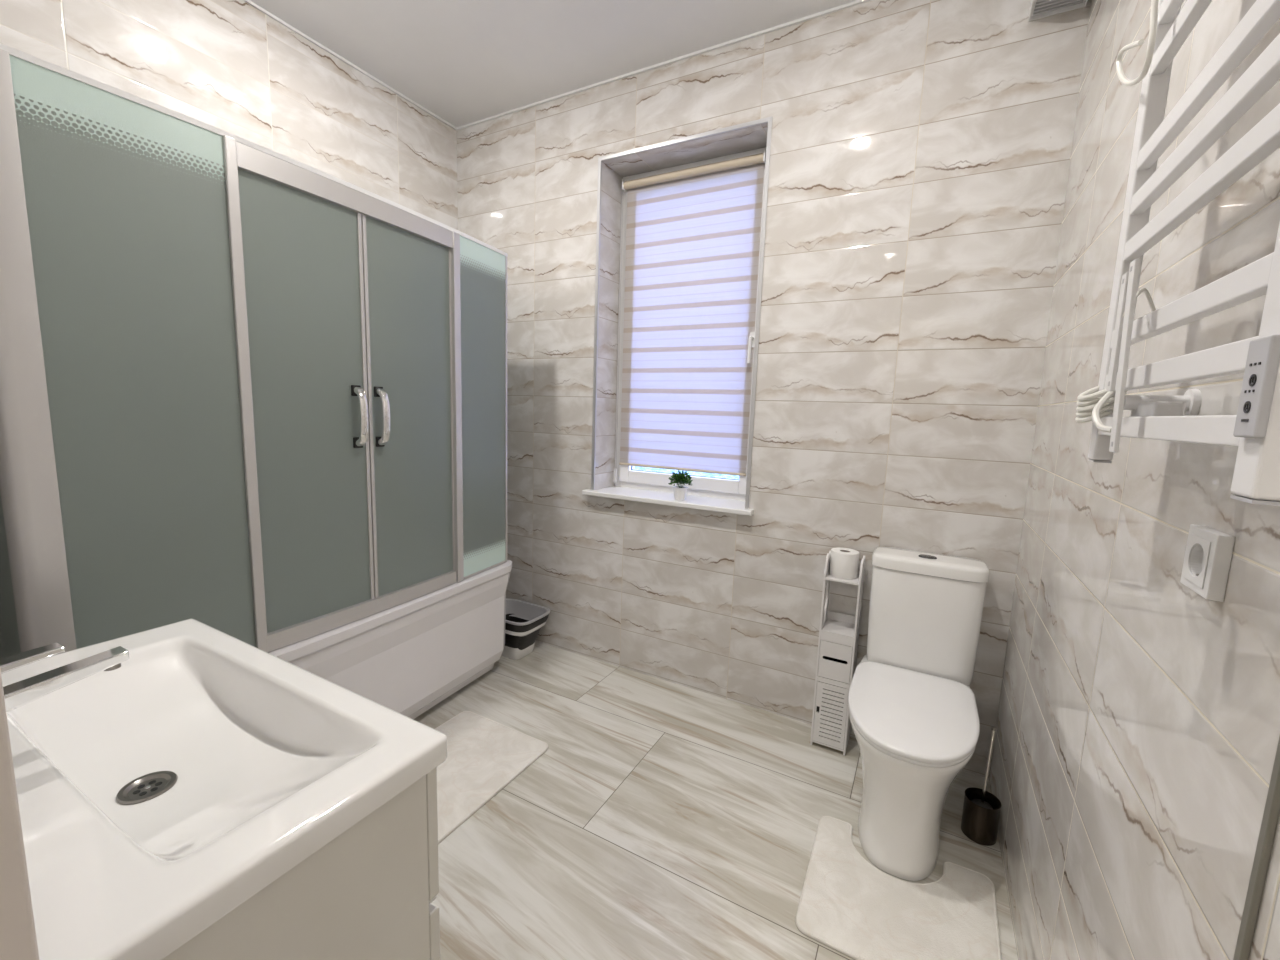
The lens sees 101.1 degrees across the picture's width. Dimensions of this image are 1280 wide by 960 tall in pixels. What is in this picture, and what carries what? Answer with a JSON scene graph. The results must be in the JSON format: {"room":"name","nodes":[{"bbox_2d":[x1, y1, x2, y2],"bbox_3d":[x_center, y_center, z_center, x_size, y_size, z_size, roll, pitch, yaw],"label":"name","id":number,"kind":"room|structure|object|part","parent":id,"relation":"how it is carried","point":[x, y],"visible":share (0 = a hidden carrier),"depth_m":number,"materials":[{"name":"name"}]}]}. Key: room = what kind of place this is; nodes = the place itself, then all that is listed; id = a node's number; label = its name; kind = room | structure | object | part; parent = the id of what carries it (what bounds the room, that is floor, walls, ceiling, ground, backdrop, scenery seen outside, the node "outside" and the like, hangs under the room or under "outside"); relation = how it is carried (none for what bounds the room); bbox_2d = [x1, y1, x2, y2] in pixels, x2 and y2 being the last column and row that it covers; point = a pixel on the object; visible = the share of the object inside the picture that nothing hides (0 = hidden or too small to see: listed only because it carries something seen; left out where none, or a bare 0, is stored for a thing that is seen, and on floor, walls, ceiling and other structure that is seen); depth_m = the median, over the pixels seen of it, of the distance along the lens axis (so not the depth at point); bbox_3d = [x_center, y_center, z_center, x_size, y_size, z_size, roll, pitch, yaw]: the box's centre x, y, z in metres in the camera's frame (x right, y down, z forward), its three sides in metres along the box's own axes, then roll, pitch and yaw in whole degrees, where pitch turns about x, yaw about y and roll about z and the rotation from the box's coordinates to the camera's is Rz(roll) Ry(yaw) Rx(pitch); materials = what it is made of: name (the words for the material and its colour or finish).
{"room":"bathroom","nodes":[
{"label":"bathroom","id":0,"kind":"room"},
{"bbox_2d":[0,0,457,229],"bbox_3d":[-2.086,-0.361,1.495,0.150,2.888,3.900,6,9,28],"label":"wall","id":1,"kind":"structure","parent":0,"point":[229,66],"depth_m":2.10,"materials":[{"name":"tile"}]},
{"bbox_2d":[243,0,457,130],"bbox_3d":[-1.567,-1.862,1.993,0.011,0.010,2.235,6,9,28],"label":"trim","id":2,"kind":"structure","parent":1,"relation":"attached to","point":[249,2],"depth_m":2.38,"materials":[{"name":"white plastic"}]},
{"bbox_2d":[250,0,855,127],"bbox_3d":[-0.668,-1.720,0.727,3.112,0.100,4.200,6,9,28],"label":"ceiling","id":3,"kind":"structure","parent":0,"point":[464,62],"depth_m":2.21,"materials":[{"name":"white paint"}]},
{"bbox_2d":[413,641,1017,959],"bbox_3d":[-0.766,1.240,1.119,3.112,0.100,4.200,6,9,28],"label":"floor","id":4,"kind":"structure","parent":0,"point":[658,819],"depth_m":1.72,"materials":[{"name":"tile"}]},
{"bbox_2d":[268,560,511,718],"bbox_3d":[-1.305,0.745,2.113,0.827,0.585,1.620,6,9,28],"label":"bathtub","id":5,"kind":"object","parent":4,"relation":"on","point":[407,658],"visible":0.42,"depth_m":2.13,"materials":[{"name":"white plastic"}]},
{"bbox_2d":[0,43,507,658],"bbox_3d":[-1.283,-0.267,1.967,0.824,1.454,1.595,6,9,28],"label":"shower enclosure","id":6,"kind":"object","parent":5,"relation":"on","point":[255,394],"visible":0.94,"depth_m":1.43,"materials":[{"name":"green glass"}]},
{"bbox_3d":[-1.697,-0.191,1.300,0.723,1.432,0.006,6,9,28],"label":"glass","id":7,"kind":"part","parent":6,"relation":"part of","materials":[{"name":"grey"}]},
{"bbox_3d":[-1.348,-0.154,1.145,0.053,1.442,0.075,6,9,28],"label":"corner post","id":8,"kind":"part","parent":6,"relation":"part of","materials":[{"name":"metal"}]},
{"bbox_3d":[-1.217,-0.179,1.325,0.008,1.432,0.372,6,9,31],"label":"fixed glass","id":9,"kind":"part","parent":6,"relation":"part of","materials":[{"name":"glass"}]},
{"bbox_3d":[-1.122,-0.193,1.494,0.040,1.442,0.028,6,9,28],"label":"post","id":10,"kind":"part","parent":6,"relation":"part of","materials":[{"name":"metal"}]},
{"bbox_3d":[-0.953,-0.948,1.708,0.060,0.014,1.579,6,8,26],"label":"trim","id":11,"kind":"part","parent":6,"relation":"part of","materials":[{"name":"white plastic"}]},
{"bbox_3d":[-1.035,-0.205,1.673,0.009,1.344,0.364,6,8,27],"label":"sliding door","id":12,"kind":"part","parent":6,"relation":"part of","materials":[{"name":"grey glass"}]},
{"bbox_3d":[-0.920,-0.914,1.760,0.044,0.061,0.778,6,8,26],"label":"rail","id":13,"kind":"part","parent":6,"relation":"part of","materials":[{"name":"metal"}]},
{"bbox_3d":[-0.961,-0.303,1.783,0.008,0.036,0.031,6,9,28],"label":"handle","id":14,"kind":"part","parent":6,"relation":"part of","materials":[{"name":"black plastic"}]},
{"bbox_3d":[-0.967,-0.128,1.806,0.008,0.036,0.031,6,9,28],"label":"handle","id":15,"kind":"part","parent":6,"relation":"part of","materials":[{"name":"black plastic"}]},
{"bbox_3d":[-0.946,-0.213,1.784,0.051,0.202,0.026,6,9,28],"label":"door handle","id":16,"kind":"part","parent":6,"relation":"part of","materials":[{"name":"silver metal"}]},
{"bbox_3d":[-0.971,0.456,1.930,0.044,0.052,0.768,6,8,26],"label":"rail","id":17,"kind":"part","parent":6,"relation":"part of","materials":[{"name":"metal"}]},
{"bbox_3d":[-0.923,-0.311,1.859,0.008,0.036,0.031,6,9,28],"label":"handle","id":18,"kind":"part","parent":6,"relation":"part of","materials":[{"name":"black plastic"}]},
{"bbox_3d":[-0.929,-0.137,1.883,0.008,0.036,0.031,6,9,28],"label":"handle","id":19,"kind":"part","parent":6,"relation":"part of","materials":[{"name":"black plastic"}]},
{"bbox_3d":[-0.908,-0.222,1.861,0.051,0.202,0.026,6,9,28],"label":"door handle","id":20,"kind":"part","parent":6,"relation":"part of","materials":[{"name":"silver metal"}]},
{"bbox_3d":[-0.865,-0.245,2.019,0.008,1.344,0.379,5,8,24],"label":"sliding door","id":21,"kind":"part","parent":6,"relation":"part of","materials":[{"name":"grey glass"}]},
{"bbox_3d":[-0.771,-0.275,2.203,0.043,1.442,0.036,6,9,28],"label":"post","id":22,"kind":"part","parent":6,"relation":"part of","materials":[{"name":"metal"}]},
{"bbox_3d":[-0.699,-0.298,2.359,0.007,1.432,0.310,5,8,22],"label":"fixed glass","id":23,"kind":"part","parent":6,"relation":"part of","materials":[{"name":"glass"}]},
{"bbox_3d":[-0.646,-0.312,2.514,0.034,1.442,0.020,6,9,28],"label":"corner post","id":24,"kind":"part","parent":6,"relation":"part of","materials":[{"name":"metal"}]},
{"bbox_2d":[435,711,547,843],"bbox_3d":[-0.756,1.083,1.878,0.480,0.012,0.802,6,9,28],"label":"bath rug","id":25,"kind":"object","parent":4,"relation":"on","point":[484,755],"visible":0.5,"depth_m":1.99,"materials":[{"name":"white fabric"}]},
{"bbox_2d":[501,598,549,659],"bbox_3d":[-0.695,0.834,2.908,0.356,0.240,0.268,6,9,28],"label":"bucket","id":26,"kind":"object","parent":4,"relation":"on","point":[524,620],"visible":0.66,"depth_m":2.84,"materials":[{"name":"white plastic"}]},
{"bbox_2d":[810,551,865,755],"bbox_3d":[0.812,0.697,2.160,0.136,0.806,0.142,6,9,28],"label":"storage cabinet","id":27,"kind":"object","parent":4,"relation":"on","point":[838,632],"visible":0.99,"depth_m":2.12,"materials":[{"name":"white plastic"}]},
{"bbox_3d":[0.756,0.691,2.190,0.007,0.806,0.142,6,9,28],"label":"panel","id":28,"kind":"part","parent":27,"relation":"part of","materials":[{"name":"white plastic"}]},
{"bbox_3d":[0.771,0.953,2.134,0.120,0.258,0.007,6,9,28],"label":"slatted door","id":29,"kind":"part","parent":27,"relation":"part of","materials":[{"name":"white plastic"}]},
{"bbox_3d":[0.779,0.725,2.104,0.120,0.152,0.007,6,9,28],"label":"drawer","id":30,"kind":"part","parent":27,"relation":"part of","materials":[{"name":"white plastic"}]},
{"bbox_3d":[0.849,0.577,2.204,0.122,0.034,0.006,6,9,28],"label":"rail","id":31,"kind":"part","parent":27,"relation":"part of","materials":[{"name":"white plastic"}]},
{"bbox_2d":[829,547,858,578],"bbox_3d":[0.822,0.335,2.121,0.107,0.102,0.107,6,9,28],"label":"toilet paper roll","id":32,"kind":"object","parent":27,"relation":"on","point":[844,562],"visible":1,"depth_m":2.08,"materials":[{"name":"white paper"}]},
{"bbox_3d":[0.869,0.703,2.129,0.007,0.806,0.142,6,9,28],"label":"panel","id":33,"kind":"part","parent":27,"relation":"part of","materials":[{"name":"white plastic"}]},
{"bbox_2d":[795,816,1001,959],"bbox_3d":[0.725,1.184,1.482,0.493,0.012,0.462,6,9,28],"label":"rug","id":34,"kind":"object","parent":4,"relation":"on","point":[848,905],"visible":1,"depth_m":1.45,"materials":[{"name":"white fabric"}]},
{"bbox_2d":[848,547,989,880],"bbox_3d":[0.913,0.728,1.759,0.386,0.857,0.738,6,9,28],"label":"toilet","id":35,"kind":"object","parent":4,"relation":"on","point":[913,712],"visible":1,"depth_m":1.71,"materials":[{"name":"white ceramic"}]},
{"bbox_3d":[0.861,0.743,1.677,0.368,0.012,0.531,6,9,28],"label":"seat","id":36,"kind":"part","parent":35,"relation":"part of","materials":[{"name":"white plastic"}]},
{"bbox_3d":[0.898,0.947,1.786,0.366,0.416,0.715,6,9,28],"label":"bowl","id":37,"kind":"part","parent":35,"relation":"part of","materials":[{"name":"white ceramic"}]},
{"bbox_3d":[0.862,0.726,1.677,0.374,0.018,0.546,6,9,28],"label":"seat lid","id":38,"kind":"part","parent":35,"relation":"part of","materials":[{"name":"white plastic"}]},
{"bbox_3d":[1.057,0.522,1.973,0.366,0.386,0.184,6,9,28],"label":"tank","id":39,"kind":"part","parent":35,"relation":"part of","materials":[{"name":"white ceramic"}]},
{"bbox_3d":[1.063,0.306,1.942,0.376,0.047,0.190,6,9,28],"label":"tank lid","id":40,"kind":"part","parent":35,"relation":"part of","materials":[{"name":"white ceramic"}]},
{"bbox_2d":[961,726,1001,845],"bbox_3d":[1.123,0.981,1.714,0.102,0.381,0.102,6,9,28],"label":"toilet brush","id":41,"kind":"object","parent":4,"relation":"on","point":[981,808],"visible":1,"depth_m":1.70,"materials":[{"name":"brown metal"}]},
{"bbox_3d":[1.127,0.935,1.706,0.015,0.275,0.009,6,9,28],"label":"handle","id":42,"kind":"part","parent":41,"relation":"part of","materials":[{"name":"metal"}]},
{"bbox_2d":[457,0,1090,777],"bbox_3d":[0.223,-0.434,2.620,3.112,2.888,0.300,6,9,28],"label":"wall","id":43,"kind":"structure","parent":0,"point":[920,153],"depth_m":2.15,"materials":[{"name":"tile"}]},
{"bbox_2d":[457,0,871,129],"bbox_3d":[0.200,-1.843,2.293,2.801,0.010,0.011,6,9,28],"label":"trim","id":44,"kind":"structure","parent":43,"relation":"attached to","point":[857,2],"depth_m":2.30,"materials":[{"name":"white plastic"}]},
{"bbox_2d":[582,116,772,515],"bbox_3d":[0.196,-0.716,2.560,0.902,1.651,0.315,6,9,28],"label":"window","id":45,"kind":"structure","parent":43,"relation":"in","point":[725,495],"depth_m":2.60,"materials":[{"name":"white plastic"}]},
{"bbox_3d":[0.152,0.094,2.636,0.902,0.023,0.245,6,9,28],"label":"sill","id":46,"kind":"part","parent":45,"relation":"part of","materials":[{"name":"white plastic"}]},
{"bbox_2d":[668,470,692,499],"bbox_3d":[0.199,0.023,2.541,0.117,0.147,0.114,-4,9,-37],"label":"potted plant","id":47,"kind":"object","parent":45,"relation":"on","point":[680,492],"visible":1,"depth_m":2.52,"materials":[{"name":"green plant"}]},
{"bbox_3d":[0.194,0.065,2.546,0.075,0.062,0.075,6,9,28],"label":"pot","id":48,"kind":"part","parent":47,"relation":"part of","materials":[{"name":"white ceramic"}]},
{"bbox_2d":[613,149,765,481],"bbox_3d":[0.209,-0.726,2.614,0.748,1.557,0.045,6,9,28],"label":"roller blind","id":49,"kind":"object","parent":45,"relation":"attached to","point":[693,232],"visible":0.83,"depth_m":2.60,"materials":[{"name":"beige fabric"}]},
{"bbox_3d":[-0.112,-0.773,2.785,0.012,1.455,0.007,6,9,28],"label":"bead chain","id":50,"kind":"part","parent":49,"relation":"part of","materials":[{"name":"white plastic"}]},
{"bbox_3d":[0.245,-1.492,2.517,0.722,0.010,0.019,6,9,28],"label":"mounting rail","id":51,"kind":"part","parent":49,"relation":"part of","materials":[{"name":"white plastic"}]},
{"bbox_3d":[0.249,-0.729,2.650,0.749,1.547,0.064,6,9,28],"label":"sash","id":52,"kind":"part","parent":45,"relation":"part of","materials":[{"name":"white plastic"}]},
{"bbox_3d":[0.516,-0.617,2.453,0.026,0.145,0.045,6,9,28],"label":"handle","id":53,"kind":"part","parent":45,"relation":"part of","materials":[{"name":"white plastic"}]},
{"bbox_2d":[1028,0,1087,21],"bbox_3d":[1.313,-1.604,1.623,0.148,0.214,0.149,6,9,28],"label":"vent","id":54,"kind":"object","parent":43,"relation":"attached to","point":[1039,9],"visible":1,"depth_m":1.68,"materials":[{"name":"white plastic"}]},
{"bbox_2d":[1033,0,1083,15],"bbox_3d":[1.310,-1.506,1.636,0.128,0.006,0.119,6,9,28],"label":"grille","id":55,"kind":"object","parent":54,"relation":"attached to","point":[1040,7],"depth_m":1.68,"materials":[{"name":"grey plastic"}]},
{"bbox_2d":[989,0,1279,959],"bbox_3d":[0.507,-0.089,0.089,0.150,2.888,3.900,6,9,28],"label":"wall","id":56,"kind":"structure","parent":0,"point":[1136,739],"depth_m":0.85,"materials":[{"name":"tile"}]},
{"bbox_2d":[1075,0,1279,505],"bbox_3d":[0.650,-0.586,0.571,0.147,1.168,0.565,6,9,28],"label":"towel rail","id":57,"kind":"object","parent":56,"relation":"attached to","point":[1255,428],"depth_m":0.58,"materials":[{"name":"white metal"}]},
{"bbox_3d":[0.625,-0.157,0.683,0.105,0.238,0.038,-4,10,-38],"label":"hanging strips","id":58,"kind":"part","parent":57,"relation":"part of","materials":[{"name":"white metal"}]},
{"bbox_3d":[0.648,-0.230,0.682,0.066,0.042,0.013,-2,8,-24],"label":"tie cord","id":59,"kind":"part","parent":57,"relation":"part of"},
{"bbox_3d":[0.487,-0.072,0.415,0.007,0.078,0.034,6,9,28],"label":"control panel","id":60,"kind":"part","parent":57,"relation":"part of","materials":[{"name":"grey plastic"}]},
{"bbox_2d":[1180,524,1234,601],"bbox_3d":[0.694,0.100,0.646,0.016,0.078,0.076,6,9,28],"label":"wall socket","id":61,"kind":"object","parent":56,"relation":"attached to","point":[1208,553],"visible":1,"depth_m":0.63,"materials":[{"name":"white plastic"}]},
{"bbox_2d":[1233,736,1279,959],"bbox_3d":[0.611,-0.127,0.439,0.006,2.878,0.012,6,9,28],"label":"trim","id":62,"kind":"structure","parent":56,"relation":"attached to","point":[1271,813],"depth_m":0.50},
{"bbox_3d":[-0.956,-0.191,0.492,2.812,2.888,0.120,6,9,28],"label":"wall","id":63,"kind":"structure","parent":0,"visible":0},
{"bbox_2d":[0,669,38,959],"bbox_3d":[-0.420,0.256,0.252,0.020,2.100,0.170,6,9,28],"label":"trim","id":64,"kind":"structure","parent":63,"relation":"attached to","point":[18,939],"depth_m":0.31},
{"bbox_2d":[162,767,439,959],"bbox_3d":[-0.761,0.690,0.812,0.783,0.570,0.445,6,9,28],"label":"vanity cabinet","id":65,"kind":"object","parent":63,"relation":"attached to","point":[369,893],"visible":0.38,"depth_m":0.68,"materials":[{"name":"white paint"}]},
{"bbox_2d":[1,619,446,959],"bbox_3d":[-0.749,0.419,0.783,0.810,0.113,0.460,6,9,28],"label":"washbasin","id":66,"kind":"object","parent":65,"relation":"in","point":[160,792],"visible":0.94,"depth_m":0.75,"materials":[{"name":"white ceramic"}]},
{"bbox_2d":[0,642,128,712],"bbox_3d":[-0.790,0.297,0.682,0.054,0.152,0.189,6,9,28],"label":"tap","id":67,"kind":"object","parent":66,"relation":"on","point":[18,694],"visible":1,"depth_m":0.69,"materials":[{"name":"silver metal"}]},
{"bbox_3d":[-0.801,0.235,0.650,0.038,0.022,0.121,6,9,28],"label":"lever","id":68,"kind":"part","parent":67,"relation":"part of","materials":[{"name":"silver metal"}]},
{"bbox_3d":[-0.652,0.495,0.975,0.783,0.214,0.018,6,9,28],"label":"drawer","id":69,"kind":"part","parent":65,"relation":"part of","materials":[{"name":"white paint"}]},
{"bbox_3d":[-0.662,0.787,1.014,0.783,0.328,0.018,6,9,28],"label":"drawer","id":70,"kind":"part","parent":65,"relation":"part of","materials":[{"name":"white paint"}]},
{"label":"outside","id":71,"kind":"structure","parent":0,"visible":0},
{"bbox_2d":[634,466,738,478],"bbox_3d":[6.289,0.169,14.781,30.000,0.100,24.800,6,9,28],"label":"ground","id":72,"kind":"structure","parent":71,"point":[635,467],"depth_m":16.16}
]}

